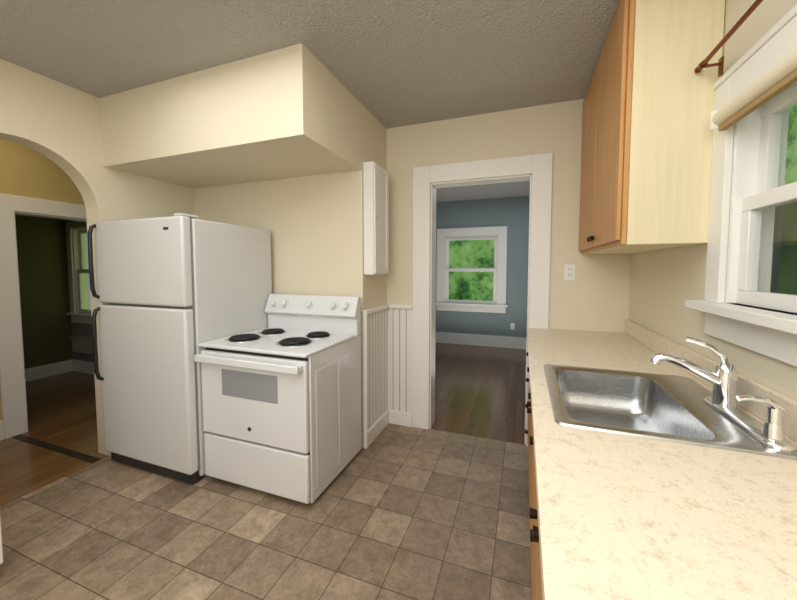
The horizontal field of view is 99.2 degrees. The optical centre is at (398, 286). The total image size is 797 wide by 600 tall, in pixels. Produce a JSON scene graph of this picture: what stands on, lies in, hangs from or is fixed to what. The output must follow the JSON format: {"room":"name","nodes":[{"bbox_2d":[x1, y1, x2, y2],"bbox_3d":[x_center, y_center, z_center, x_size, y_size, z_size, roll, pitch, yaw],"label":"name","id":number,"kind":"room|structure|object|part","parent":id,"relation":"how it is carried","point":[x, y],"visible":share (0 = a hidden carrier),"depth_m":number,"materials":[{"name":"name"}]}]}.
{"room":"kitchen","nodes":[
{"label":"kitchen","id":0,"kind":"room"},
{"bbox_2d":[0,138,84,420],"bbox_3d":[-3.414,-0.041,2.430,0.140,2.610,5.800,1,3,20],"label":"wall","id":1,"kind":"structure","parent":0,"point":[25,171],"depth_m":2.91,"materials":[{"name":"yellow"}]},
{"bbox_2d":[0,193,86,440],"bbox_3d":[-3.656,0.302,1.759,0.162,2.000,4.340,1,3,20],"label":"door frame","id":2,"kind":"structure","parent":1,"relation":"attached to","point":[14,421],"depth_m":2.80,"materials":[{"name":"white wood"}]},
{"bbox_2d":[15,215,72,368],"bbox_3d":[-4.905,-0.101,3.504,0.140,2.610,2.590,1,3,20],"label":"wall","id":3,"kind":"structure","parent":0,"point":[44,282],"depth_m":4.33,"materials":[{"name":"green"}]},
{"bbox_2d":[25,360,68,381],"bbox_3d":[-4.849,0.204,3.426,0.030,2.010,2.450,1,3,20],"label":"baseboard","id":4,"kind":"structure","parent":3,"relation":"attached to","point":[48,370],"depth_m":4.35,"materials":[{"name":"white"}]},
{"bbox_2d":[0,371,109,505],"bbox_3d":[-3.724,1.281,2.618,3.020,0.050,5.800,1,3,20],"label":"floor","id":5,"kind":"structure","parent":0,"point":[61,410],"depth_m":2.84,"materials":[{"name":"brown wood"}]},
{"bbox_2d":[11,434,99,462],"bbox_3d":[-2.705,1.253,2.649,1.090,0.003,0.055,1,3,20],"label":"threshold","id":6,"kind":"object","parent":5,"relation":"on","point":[63,450],"depth_m":2.63,"materials":[{"name":"black wood"}]},
{"bbox_2d":[66,220,93,361],"bbox_3d":[-3.651,-0.148,4.347,1.630,2.610,0.140,1,3,20],"label":"wall","id":7,"kind":"structure","parent":0,"point":[81,329],"depth_m":4.53,"materials":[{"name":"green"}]},
{"bbox_2d":[66,221,93,374],"bbox_3d":[-3.672,0.157,4.265,1.600,2.010,0.060,1,3,20],"label":"trim","id":8,"kind":"structure","parent":7,"relation":"attached to","point":[81,366],"depth_m":4.50,"materials":[{"name":"white"}]},
{"bbox_2d":[72,228,90,313],"bbox_3d":[-3.909,-0.208,4.438,0.820,1.120,0.140,1,3,20],"label":"window","id":9,"kind":"structure","parent":7,"relation":"in","point":[81,271],"depth_m":4.54,"materials":[{"name":"white"}]},
{"bbox_2d":[71,336,92,353],"bbox_3d":[-3.931,0.758,4.361,0.770,0.200,0.078,1,3,20],"label":"baseboard heater","id":10,"kind":"object","parent":7,"relation":"attached to","point":[82,344],"visible":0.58,"depth_m":4.39,"materials":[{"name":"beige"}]},
{"bbox_2d":[0,59,194,455],"bbox_3d":[-2.687,0.028,1.194,0.140,2.610,4.260,1,3,20],"label":"wall","id":11,"kind":"structure","parent":0,"point":[57,123],"depth_m":2.35,"materials":[{"name":"beige paint"}]},
{"bbox_2d":[0,423,531,599],"bbox_3d":[-0.773,1.377,0.896,3.710,0.050,4.600,1,3,20],"label":"floor","id":12,"kind":"structure","parent":0,"point":[395,512],"depth_m":1.79,"materials":[{"name":"tile"}]},
{"bbox_2d":[0,518,2,563],"bbox_3d":[-2.207,0.866,1.345,0.681,0.920,0.605,1,3,20],"label":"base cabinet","id":13,"kind":"object","parent":12,"relation":"on","point":[1,554],"visible":1,"depth_m":1.52,"materials":[{"name":"white wood"}]},
{"bbox_2d":[87,213,271,483],"bbox_3d":[-1.586,0.389,2.587,0.850,1.734,0.828,1,3,20],"label":"fridge","id":14,"kind":"object","parent":12,"relation":"on","point":[175,290],"visible":0.9,"depth_m":2.24,"materials":[{"name":"white metal"}]},
{"bbox_2d":[94,215,192,307],"bbox_3d":[-1.701,-0.164,2.243,0.850,0.562,0.065,1,3,20],"label":"freezer","id":15,"kind":"object","parent":14,"relation":"in","point":[144,262],"depth_m":2.18,"materials":[{"name":"white metal"}]},
{"bbox_3d":[-1.701,0.659,2.289,0.850,1.058,0.065,1,3,20],"label":"door","id":16,"kind":"part","parent":14,"relation":"part of","materials":[{"name":"white metal"}]},
{"bbox_2d":[194,294,360,503],"bbox_3d":[-0.786,0.676,2.337,0.818,1.190,0.738,1,3,20],"label":"stove","id":17,"kind":"object","parent":12,"relation":"on","point":[281,398],"visible":1,"depth_m":2.09,"materials":[{"name":"white metal"}]},
{"bbox_2d":[194,349,309,454],"bbox_3d":[-0.898,0.679,2.033,0.798,0.534,0.090,1,3,20],"label":"oven","id":18,"kind":"object","parent":17,"relation":"in","point":[261,400],"depth_m":2.02,"materials":[{"name":"white metal"}]},
{"bbox_3d":[-0.887,1.099,2.084,0.798,0.283,0.030,1,3,20],"label":"drawer","id":19,"kind":"part","parent":17,"relation":"part of","materials":[{"name":"white metal"}]},
{"bbox_2d":[197,328,355,357],"bbox_3d":[-0.794,0.361,2.298,0.818,0.022,0.600,1,3,20],"label":"cooktop","id":20,"kind":"object","parent":17,"relation":"in","point":[279,342],"depth_m":2.16,"materials":[{"name":"white"}]},
{"bbox_2d":[525,319,796,599],"bbox_3d":[0.613,0.779,0.643,0.672,1.174,4.047,1,3,20],"label":"countertop","id":21,"kind":"structure","parent":12,"relation":"on","point":[660,467],"depth_m":0.78,"materials":[{"name":"beige laminate"}]},
{"bbox_2d":[543,364,796,488],"bbox_3d":[0.837,0.475,1.212,0.560,0.180,0.660,1,3,20],"label":"sink","id":22,"kind":"object","parent":21,"relation":"in","point":[662,408],"depth_m":1.24,"materials":[{"name":"silver metal"}]},
{"bbox_2d":[194,105,386,446],"bbox_3d":[-1.037,-0.083,3.184,1.860,2.610,0.620,1,3,20],"label":"wall","id":23,"kind":"structure","parent":0,"point":[314,224],"depth_m":2.73,"materials":[{"name":"beige paint"}]},
{"bbox_2d":[363,161,388,274],"bbox_3d":[-0.167,-0.520,2.676,0.103,0.840,0.285,1,3,20],"label":"wall cabinet","id":24,"kind":"object","parent":23,"relation":"attached to","point":[376,212],"visible":1,"depth_m":2.56,"materials":[{"name":"white wood"}]},
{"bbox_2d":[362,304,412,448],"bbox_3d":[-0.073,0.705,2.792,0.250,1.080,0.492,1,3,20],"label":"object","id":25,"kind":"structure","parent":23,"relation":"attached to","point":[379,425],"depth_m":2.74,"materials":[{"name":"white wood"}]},
{"bbox_2d":[367,308,412,430],"bbox_3d":[-0.071,0.722,2.799,0.250,1.045,0.480,1,3,20],"label":"wainscoting","id":26,"kind":"structure","parent":23,"relation":"attached to","point":[389,354],"depth_m":2.98,"materials":[{"name":"white wood"}]},
{"bbox_2d":[0,0,619,201],"bbox_3d":[-1.192,-1.429,2.803,7.940,0.120,8.460,1,3,20],"label":"ceiling","id":27,"kind":"structure","parent":0,"point":[387,64],"depth_m":1.84,"materials":[{"name":"grey paint"}]},
{"bbox_2d":[99,43,361,188],"bbox_3d":[-1.203,-1.110,2.473,1.720,0.480,0.720,1,3,20],"label":"soffit","id":28,"kind":"object","parent":27,"relation":"attached to","point":[293,111],"depth_m":2.15,"materials":[{"name":"beige paint"}]},
{"bbox_2d":[431,343,525,444],"bbox_3d":[0.779,1.167,4.645,3.390,0.050,3.520,1,3,20],"label":"floor","id":29,"kind":"structure","parent":0,"point":[479,391],"depth_m":3.85,"materials":[{"name":"brown wood"}]},
{"bbox_2d":[435,196,529,337],"bbox_3d":[1.362,-0.249,6.154,3.390,2.610,0.140,1,3,20],"label":"wall","id":30,"kind":"structure","parent":0,"point":[511,214],"depth_m":5.92,"materials":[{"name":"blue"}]},
{"bbox_2d":[436,226,507,312],"bbox_3d":[1.308,-0.308,6.133,1.300,1.510,0.210,1,3,20],"label":"room window","id":31,"kind":"structure","parent":30,"relation":"in","point":[469,272],"depth_m":6.09,"materials":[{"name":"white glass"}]},
{"bbox_2d":[435,332,526,349],"bbox_3d":[1.269,0.957,6.170,3.250,0.200,0.020,1,3,20],"label":"baseboard","id":32,"kind":"structure","parent":30,"relation":"attached to","point":[486,340],"depth_m":6.08,"materials":[{"name":"white wood"}]},
{"bbox_2d":[510,323,514,329],"bbox_3d":[1.984,0.687,5.899,0.070,0.110,0.006,1,3,20],"label":"outlet","id":33,"kind":"object","parent":30,"relation":"attached to","point":[512,326],"visible":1,"depth_m":5.90,"materials":[{"name":"white plastic"}]},
{"bbox_2d":[386,99,630,428],"bbox_3d":[0.786,-0.060,2.770,1.850,2.610,0.140,1,3,20],"label":"wall","id":34,"kind":"structure","parent":0,"point":[594,295],"depth_m":2.55,"materials":[{"name":"beige paint"}]},
{"bbox_2d":[412,152,552,445],"bbox_3d":[0.661,0.117,2.830,1.080,2.250,0.192,1,3,20],"label":"door frame","id":35,"kind":"structure","parent":34,"relation":"attached to","point":[537,168],"depth_m":2.79,"materials":[{"name":"white wood"}]},
{"bbox_2d":[564,264,574,279],"bbox_3d":[1.267,-0.110,2.510,0.074,0.116,0.009,1,3,20],"label":"outlet","id":36,"kind":"object","parent":34,"relation":"attached to","point":[569,271],"visible":1,"depth_m":2.51,"materials":[{"name":"white plastic"}]},
{"bbox_2d":[629,0,796,400],"bbox_3d":[0.902,0.084,0.206,0.140,2.610,4.880,1,3,20],"label":"wall","id":37,"kind":"structure","parent":0,"point":[665,284],"depth_m":1.45,"materials":[{"name":"beige paint"}]},
{"bbox_2d":[579,0,724,253],"bbox_3d":[1.272,-0.760,1.888,0.352,1.107,1.097,1,3,20],"label":"upper cabinet","id":38,"kind":"object","parent":37,"relation":"attached to","point":[647,132],"visible":0.94,"depth_m":1.40,"materials":[{"name":"brown wood"}]},
{"bbox_2d":[694,0,762,76],"bbox_3d":[0.988,-0.796,0.780,0.072,0.066,1.152,1,3,20],"label":"curtain rod","id":39,"kind":"object","parent":37,"relation":"attached to","point":[730,33],"visible":1,"depth_m":1.17,"materials":[{"name":"orange metal"}]},
{"bbox_2d":[685,299,796,366],"bbox_3d":[1.052,0.150,0.859,0.125,0.135,1.140,1,3,20],"label":"sill","id":40,"kind":"structure","parent":37,"relation":"attached to","point":[770,333],"depth_m":1.05,"materials":[{"name":"white wood"}]},
{"bbox_2d":[705,4,796,313],"bbox_3d":[1.117,-0.338,0.807,0.168,0.845,1.100,1,3,20],"label":"window","id":41,"kind":"structure","parent":37,"relation":"in","point":[774,45],"depth_m":1.19,"materials":[{"name":"white wood"}]},
{"bbox_2d":[710,48,796,130],"bbox_3d":[1.025,-0.584,0.828,0.057,0.077,0.880,1,3,20],"label":"roller blind","id":42,"kind":"object","parent":41,"relation":"attached to","point":[776,79],"visible":1,"depth_m":1.02,"materials":[{"name":"beige"}]},
{"bbox_3d":[1.130,-0.270,0.806,0.140,0.710,0.880,1,3,20],"label":"window right sashes","id":43,"kind":"part","parent":41,"relation":"part of","materials":[{"name":"white wood"}]},
{"bbox_3d":[1.122,-0.266,0.810,0.044,0.600,0.770,1,3,20],"label":"glass","id":44,"kind":"part","parent":41,"relation":"part of","materials":[{"name":"clear glass"}]},
{"bbox_2d":[770,201,796,294],"bbox_3d":[1.173,-0.105,0.800,0.002,0.340,0.840,1,3,20],"label":"screen","id":45,"kind":"object","parent":41,"relation":"attached to","point":[792,248],"depth_m":1.14,"materials":[{"name":"grey metal"}]},
{"label":"outside","id":46,"kind":"structure","parent":0,"visible":0},
{"bbox_2d":[449,240,494,300],"bbox_3d":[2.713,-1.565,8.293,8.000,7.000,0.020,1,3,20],"label":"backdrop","id":47,"kind":"structure","parent":46,"point":[472,253],"depth_m":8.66,"materials":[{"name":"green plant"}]},
{"bbox_2d":[785,104,796,184],"bbox_3d":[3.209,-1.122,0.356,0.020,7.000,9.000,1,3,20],"label":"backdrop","id":48,"kind":"structure","parent":46,"point":[791,153],"depth_m":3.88,"materials":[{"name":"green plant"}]}
]}

